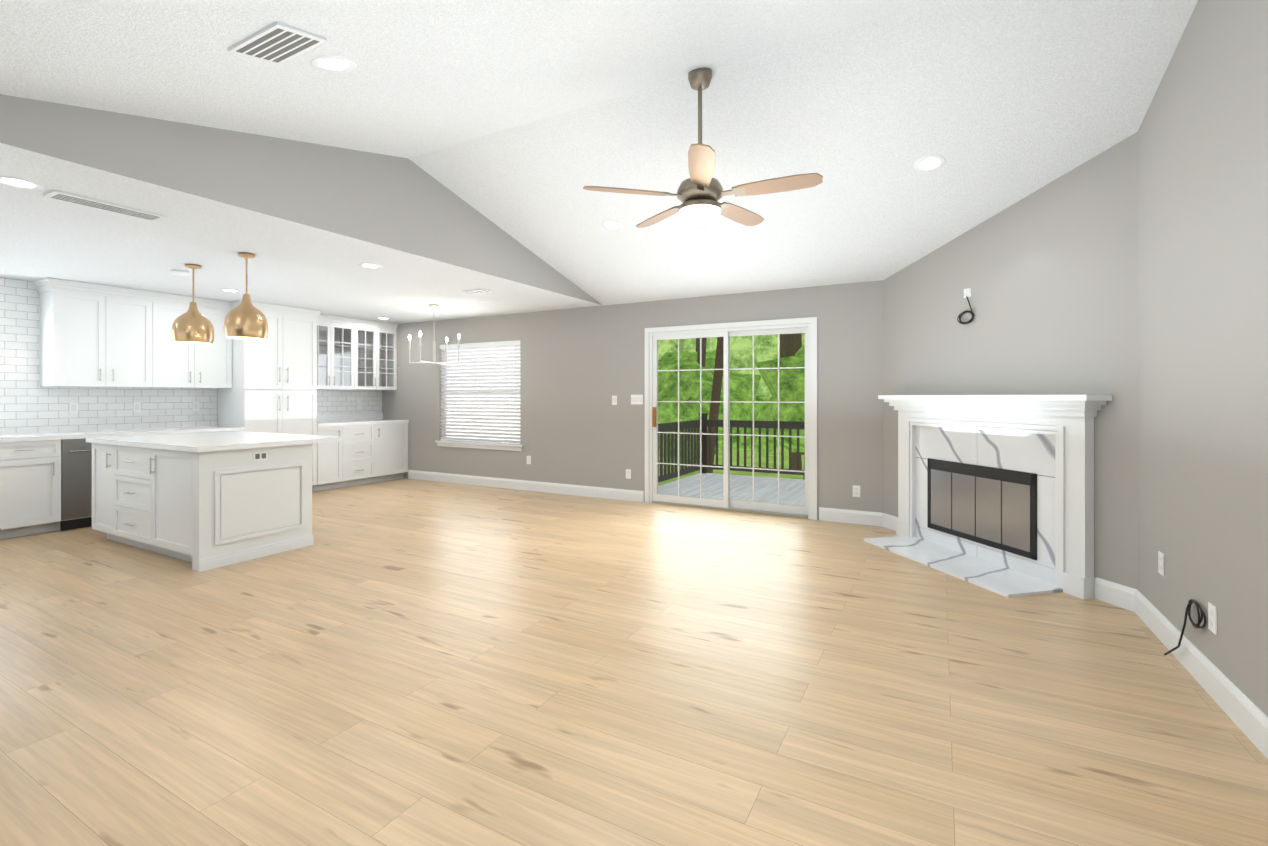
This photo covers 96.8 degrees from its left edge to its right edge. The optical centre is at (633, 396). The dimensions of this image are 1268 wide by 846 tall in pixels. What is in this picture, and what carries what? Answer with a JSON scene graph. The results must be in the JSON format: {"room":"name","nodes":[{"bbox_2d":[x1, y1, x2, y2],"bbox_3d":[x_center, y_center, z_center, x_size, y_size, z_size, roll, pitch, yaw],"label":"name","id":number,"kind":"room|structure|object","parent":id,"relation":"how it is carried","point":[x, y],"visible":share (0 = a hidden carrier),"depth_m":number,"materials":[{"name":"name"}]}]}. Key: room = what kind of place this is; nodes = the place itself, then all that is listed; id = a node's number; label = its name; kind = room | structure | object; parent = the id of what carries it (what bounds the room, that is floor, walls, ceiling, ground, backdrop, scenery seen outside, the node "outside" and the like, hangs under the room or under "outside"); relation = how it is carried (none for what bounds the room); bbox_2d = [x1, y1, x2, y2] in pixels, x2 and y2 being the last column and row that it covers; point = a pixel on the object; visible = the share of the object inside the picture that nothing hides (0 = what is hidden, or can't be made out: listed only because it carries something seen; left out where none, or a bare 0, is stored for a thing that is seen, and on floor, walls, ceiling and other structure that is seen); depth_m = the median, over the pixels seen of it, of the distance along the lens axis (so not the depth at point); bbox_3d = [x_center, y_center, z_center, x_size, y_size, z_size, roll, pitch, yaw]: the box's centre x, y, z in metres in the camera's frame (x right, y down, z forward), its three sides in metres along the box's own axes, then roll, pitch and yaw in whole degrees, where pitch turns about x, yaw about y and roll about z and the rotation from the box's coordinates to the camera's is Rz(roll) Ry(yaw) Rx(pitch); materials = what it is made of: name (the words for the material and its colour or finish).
{"room":"living room","nodes":[
{"label":"living room","id":0,"kind":"room"},
{"bbox_2d":[0,94,601,304],"bbox_3d":[-2.227,-0.410,3.885,0.120,3.400,7.500,0,0,29],"label":"wall","id":1,"kind":"structure","parent":0,"point":[407,205],"depth_m":3.72,"materials":[{"name":"grey paint"}]},
{"bbox_2d":[0,0,942,157],"bbox_3d":[-0.403,-1.581,1.954,4.950,0.860,3.150,0,0,29],"label":"ceiling","id":2,"kind":"structure","parent":0,"point":[424,76],"depth_m":2.68,"materials":[{"name":"white paint"}]},
{"bbox_2d":[0,0,1197,323],"bbox_3d":[-1.602,-1.561,4.302,9.300,0.898,6.430,0,0,29],"label":"ceiling","id":3,"kind":"structure","parent":0,"point":[999,105],"depth_m":4.01,"materials":[{"name":"white paint"}]},
{"bbox_2d":[0,176,44,189],"bbox_3d":[-3.317,-1.148,3.032,0.195,0.004,0.195,0,0,20],"label":"recessed light","id":4,"kind":"object","parent":3,"relation":"in","point":[6,180],"depth_m":3.04,"materials":[{"name":"white"}]},
{"bbox_2d":[43,190,166,220],"bbox_3d":[-3.174,-1.143,3.399,0.160,0.012,0.520,0,0,29],"label":"ceiling vent","id":5,"kind":"object","parent":3,"relation":"in","point":[54,194],"depth_m":3.36,"materials":[{"name":"white"}]},
{"bbox_2d":[171,270,188,275],"bbox_3d":[-4.170,-1.132,5.169,0.130,0.034,0.130,0,0,29],"label":"recessed light","id":6,"kind":"object","parent":3,"relation":"attached to","point":[180,272],"visible":1,"depth_m":5.13,"materials":[{"name":"white"}]},
{"bbox_2d":[172,264,213,343],"bbox_3d":[-3.865,-0.806,4.935,0.296,0.679,0.296,0,0,29],"label":"pendant light","id":7,"kind":"object","parent":3,"relation":"hanging from","point":[192,325],"visible":1,"depth_m":4.86,"materials":[{"name":"gold metal"}]},
{"bbox_2d":[219,289,240,292],"bbox_3d":[-4.392,-1.147,6.121,0.195,0.004,0.195,0,0,20],"label":"recessed light","id":8,"kind":"object","parent":3,"relation":"in","point":[225,290],"depth_m":6.11,"materials":[{"name":"white"}]},
{"bbox_2d":[224,253,267,339],"bbox_3d":[-3.131,-0.806,4.547,0.296,0.679,0.296,0,0,29],"label":"pendant light","id":9,"kind":"object","parent":3,"relation":"hanging from","point":[245,319],"visible":1,"depth_m":4.46,"materials":[{"name":"gold metal"}]},
{"bbox_2d":[228,22,326,64],"bbox_3d":[-1.508,-1.487,2.381,0.360,0.060,0.207,0,0,29],"label":"ceiling vent","id":10,"kind":"object","parent":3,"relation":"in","point":[277,43],"depth_m":2.36,"materials":[{"name":"white metal"}]},
{"bbox_2d":[310,56,356,72],"bbox_3d":[-1.411,-1.559,2.644,0.195,0.049,0.190,0,0,23],"label":"recessed light","id":11,"kind":"object","parent":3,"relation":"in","point":[334,64],"depth_m":2.64,"materials":[{"name":"white plastic"}]},
{"bbox_2d":[358,263,381,268],"bbox_3d":[-2.324,-1.148,4.962,0.195,0.004,0.195,0,0,20],"label":"recessed light","id":12,"kind":"object","parent":3,"relation":"in","point":[365,265],"depth_m":4.97,"materials":[{"name":"white"}]},
{"bbox_2d":[408,304,459,364],"bbox_3d":[-2.511,-0.778,7.067,0.506,0.736,0.506,0,0,-36],"label":"chandelier","id":13,"kind":"object","parent":3,"relation":"hanging from","point":[420,332],"visible":1,"depth_m":7.05,"materials":[{"name":"silver metal"}]},
{"bbox_2d":[462,288,491,293],"bbox_3d":[-1.712,-1.142,6.131,0.300,0.012,0.150,0,0,29],"label":"ceiling vent","id":14,"kind":"object","parent":3,"relation":"in","point":[475,291],"depth_m":6.11,"materials":[{"name":"white metal"}]},
{"bbox_2d":[602,220,622,230],"bbox_3d":[-0.201,-1.567,5.162,0.195,0.052,0.189,0,0,23],"label":"recessed light","id":15,"kind":"object","parent":3,"relation":"in","point":[612,225],"depth_m":5.16,"materials":[{"name":"white"}]},
{"bbox_2d":[583,68,822,227],"bbox_3d":[0.434,-1.464,3.309,1.292,0.884,1.317,0,0,29],"label":"ceiling fan","id":16,"kind":"object","parent":3,"relation":"hanging from","point":[700,193],"visible":0.98,"depth_m":3.22,"materials":[{"name":"brown metal"}]},
{"bbox_2d":[914,155,945,172],"bbox_3d":[2.023,-1.590,3.851,0.195,0.052,0.189,0,0,23],"label":"recessed light","id":17,"kind":"object","parent":3,"relation":"in","point":[924,164],"depth_m":3.85,"materials":[{"name":"white"}]},
{"bbox_2d":[382,280,882,519],"bbox_3d":[-0.787,0.045,7.433,7.740,2.490,0.150,0,0,29],"label":"wall","id":18,"kind":"structure","parent":0,"point":[580,367],"depth_m":7.09,"materials":[{"name":"grey paint"}]},
{"bbox_2d":[317,413,382,420],"bbox_3d":[-4.433,0.321,8.488,0.020,0.100,1.471,0,0,29],"label":"backsplash","id":19,"kind":"structure","parent":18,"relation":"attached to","point":[365,416],"depth_m":8.60,"materials":[{"name":"white tile"}]},
{"bbox_2d":[435,347,522,450],"bbox_3d":[-2.235,-0.011,8.194,1.670,1.534,0.175,0,0,29],"label":"window","id":20,"kind":"structure","parent":18,"relation":"in","point":[511,447],"depth_m":8.22,"materials":[{"name":"white"}]},
{"bbox_2d":[440,340,519,444],"bbox_3d":[-2.245,-0.054,8.175,1.562,1.445,0.069,0,0,29],"label":"window blind","id":21,"kind":"object","parent":20,"relation":"attached to","point":[509,346],"visible":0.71,"depth_m":8.15,"materials":[{"name":"white plastic"}]},
{"bbox_2d":[645,317,816,519],"bbox_3d":[1.058,0.232,6.419,2.024,2.117,0.167,0,0,29],"label":"sliding glass door","id":22,"kind":"structure","parent":18,"relation":"attached to","point":[807,327],"depth_m":6.37,"materials":[{"name":"white"}]},
{"bbox_2d":[0,478,1267,845],"bbox_3d":[-1.889,1.340,3.775,9.300,0.100,7.630,0,0,29],"label":"floor","id":23,"kind":"structure","parent":0,"point":[406,662],"depth_m":2.42,"materials":[{"name":"brown wood"}]},
{"bbox_2d":[0,438,63,538],"bbox_3d":[-5.849,0.850,5.252,0.624,0.880,0.562,0,0,29],"label":"base cabinet","id":24,"kind":"object","parent":23,"relation":"on","point":[45,482],"depth_m":5.19,"materials":[{"name":"white wood"}]},
{"bbox_2d":[0,426,243,441],"bbox_3d":[-5.666,0.390,5.584,0.630,0.040,3.000,0,0,29],"label":"countertop","id":25,"kind":"structure","parent":24,"relation":"on","point":[79,434],"depth_m":5.75,"materials":[{"name":"white stone"}]},
{"bbox_2d":[64,434,149,529],"bbox_3d":[-5.572,0.850,5.763,0.624,0.880,0.723,0,0,29],"label":"dishwasher","id":26,"kind":"object","parent":23,"relation":"on","point":[77,452],"depth_m":5.45,"materials":[{"name":"silver metal"}]},
{"bbox_2d":[86,439,315,571],"bbox_3d":[-3.830,0.850,4.951,1.905,0.880,0.887,0,0,29],"label":"kitchen island","id":27,"kind":"object","parent":23,"relation":"on","point":[202,501],"depth_m":4.49,"materials":[{"name":"white wood"}]},
{"bbox_2d":[90,431,345,450],"bbox_3d":[-3.763,0.390,5.084,1.956,0.040,1.179,0,0,29],"label":"island countertop","id":28,"kind":"structure","parent":27,"relation":"on","point":[215,440],"depth_m":4.81,"materials":[{"name":"white stone"}]},
{"bbox_2d":[184,430,243,432],"bbox_3d":[-5.190,0.850,6.465,0.624,0.880,0.997,0,0,29],"label":"base cabinet","id":29,"kind":"object","parent":23,"relation":"on","point":[185,431],"depth_m":6.38,"materials":[{"name":"white"}]},
{"bbox_2d":[217,306,316,491],"bbox_3d":[-4.737,0.113,7.301,0.620,2.356,0.895,0,0,29],"label":"tall cabinet","id":30,"kind":"object","parent":23,"relation":"on","point":[274,390],"depth_m":7.11,"materials":[{"name":"white wood"}]},
{"bbox_2d":[313,425,344,491],"bbox_3d":[-4.434,0.851,7.858,0.620,0.880,0.365,0,0,29],"label":"base cabinet","id":31,"kind":"object","parent":23,"relation":"on","point":[331,455],"depth_m":7.74,"materials":[{"name":"white wood"}]},
{"bbox_2d":[345,421,380,486],"bbox_3d":[-4.227,0.851,8.239,0.620,0.880,0.619,0,0,29],"label":"base cabinet","id":32,"kind":"object","parent":23,"relation":"on","point":[373,448],"depth_m":8.17,"materials":[{"name":"white wood"}]},
{"bbox_2d":[317,417,384,424],"bbox_3d":[-4.165,0.391,8.342,0.630,0.040,1.471,0,0,29],"label":"countertop","id":33,"kind":"structure","parent":32,"relation":"on","point":[318,422],"depth_m":8.08,"materials":[{"name":"white stone"}]},
{"bbox_2d":[381,421,408,480],"bbox_3d":[-3.963,0.851,8.724,0.620,0.880,0.606,0,0,29],"label":"base cabinet","id":34,"kind":"object","parent":23,"relation":"on","point":[394,434],"depth_m":8.63,"materials":[{"name":"white wood"}]},
{"bbox_2d":[864,395,1111,598],"bbox_3d":[2.483,0.640,4.375,0.535,1.300,1.940,0,0,-14],"label":"fireplace","id":35,"kind":"object","parent":23,"relation":"on","point":[995,493],"visible":1,"depth_m":4.15,"materials":[{"name":"white stone"}]},
{"bbox_2d":[883,132,1137,589],"bbox_3d":[2.813,-0.435,4.486,0.150,3.450,2.380,0,0,-14],"label":"wall","id":36,"kind":"structure","parent":0,"point":[1047,274],"depth_m":3.89,"materials":[{"name":"grey paint"}]},
{"bbox_2d":[408,470,1267,758],"bbox_3d":[-1.612,1.222,3.624,8.370,0.135,7.329,0,0,29],"label":"baseboard","id":37,"kind":"structure","parent":36,"relation":"attached to","point":[1242,711],"depth_m":3.32,"materials":[{"name":"white wood"}]},
{"bbox_2d":[1138,0,1267,716],"bbox_3d":[1.720,-0.436,0.834,0.150,3.450,5.910,0,0,29],"label":"wall","id":38,"kind":"structure","parent":0,"point":[1203,329],"depth_m":2.46,"materials":[{"name":"grey paint"}]},
{"bbox_3d":[-5.621,0.045,6.487,0.150,2.490,6.430,0,0,29],"label":"wall","id":39,"kind":"structure","parent":0,"visible":0},
{"bbox_2d":[69,402,77,413],"bbox_3d":[-5.857,0.123,5.881,0.008,0.115,0.070,0,0,29],"label":"outlet","id":40,"kind":"object","parent":39,"relation":"attached to","point":[73,407],"depth_m":5.88,"materials":[{"name":"white plastic"}]},
{"bbox_2d":[38,286,160,387],"bbox_3d":[-5.623,-0.583,5.953,0.350,0.966,0.850,0,0,29],"label":"upper cabinet","id":41,"kind":"object","parent":39,"relation":"attached to","point":[94,335],"depth_m":5.79,"materials":[{"name":"white wood"}]},
{"bbox_2d":[133,402,140,411],"bbox_3d":[-5.604,0.123,6.347,0.008,0.115,0.070,0,0,29],"label":"outlet","id":42,"kind":"object","parent":39,"relation":"attached to","point":[136,405],"depth_m":6.34,"materials":[{"name":"white plastic"}]},
{"bbox_2d":[0,277,381,434],"bbox_3d":[-5.376,-0.389,6.778,0.002,1.518,5.376,0,0,29],"label":"tile backsplash","id":43,"kind":"structure","parent":39,"relation":"attached to","point":[29,403],"depth_m":5.85,"materials":[{"name":"white tile"}]},
{"bbox_2d":[192,402,198,410],"bbox_3d":[-5.332,0.123,6.848,0.008,0.115,0.070,0,0,29],"label":"outlet","id":44,"kind":"object","parent":39,"relation":"attached to","point":[195,405],"depth_m":6.84,"materials":[{"name":"white plastic"}]},
{"bbox_2d":[161,298,232,389],"bbox_3d":[-5.274,-0.583,6.595,0.350,0.966,0.849,0,0,29],"label":"upper cabinet","id":45,"kind":"object","parent":39,"relation":"attached to","point":[182,365],"depth_m":6.56,"materials":[{"name":"white wood"}]},
{"label":"outside","id":46,"kind":"structure","parent":0,"visible":0},
{"bbox_2d":[658,446,803,485],"bbox_3d":[15.983,2.095,34.552,85.000,0.200,63.518,0,0,29],"label":"ground","id":47,"kind":"structure","parent":46,"point":[756,460],"depth_m":16.42,"materials":[{"name":"green plant"}]},
{"bbox_2d":[658,333,804,479],"bbox_3d":[6.167,-5.782,16.660,28.501,16.886,17.984,0,0,29],"label":"trees","id":48,"kind":"object","parent":47,"relation":"on","point":[792,351],"depth_m":15.77,"materials":[{"name":"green plant"}]},
{"bbox_2d":[658,473,804,505],"bbox_3d":[2.497,1.411,7.497,4.650,0.120,3.099,0,0,29],"label":"floor","id":49,"kind":"structure","parent":46,"point":[792,493],"depth_m":8.24,"materials":[{"name":"grey wood"}]},
{"bbox_2d":[658,413,705,482],"bbox_3d":[0.527,0.826,8.626,0.120,1.050,2.730,0,0,29],"label":"deck railing","id":50,"kind":"object","parent":49,"relation":"on","point":[684,453],"depth_m":9.07,"materials":[{"name":"grey"}]},
{"bbox_2d":[706,413,804,474],"bbox_3d":[3.209,0.826,8.806,4.660,1.050,0.130,0,0,29],"label":"deck railing","id":51,"kind":"object","parent":49,"relation":"on","point":[790,425],"depth_m":9.39,"materials":[{"name":"grey"}]},
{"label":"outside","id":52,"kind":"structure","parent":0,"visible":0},
{"bbox_2d":[658,333,804,397],"bbox_3d":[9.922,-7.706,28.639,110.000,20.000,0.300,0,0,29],"label":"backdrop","id":53,"kind":"structure","parent":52,"point":[741,351],"depth_m":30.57,"materials":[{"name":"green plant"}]}
]}

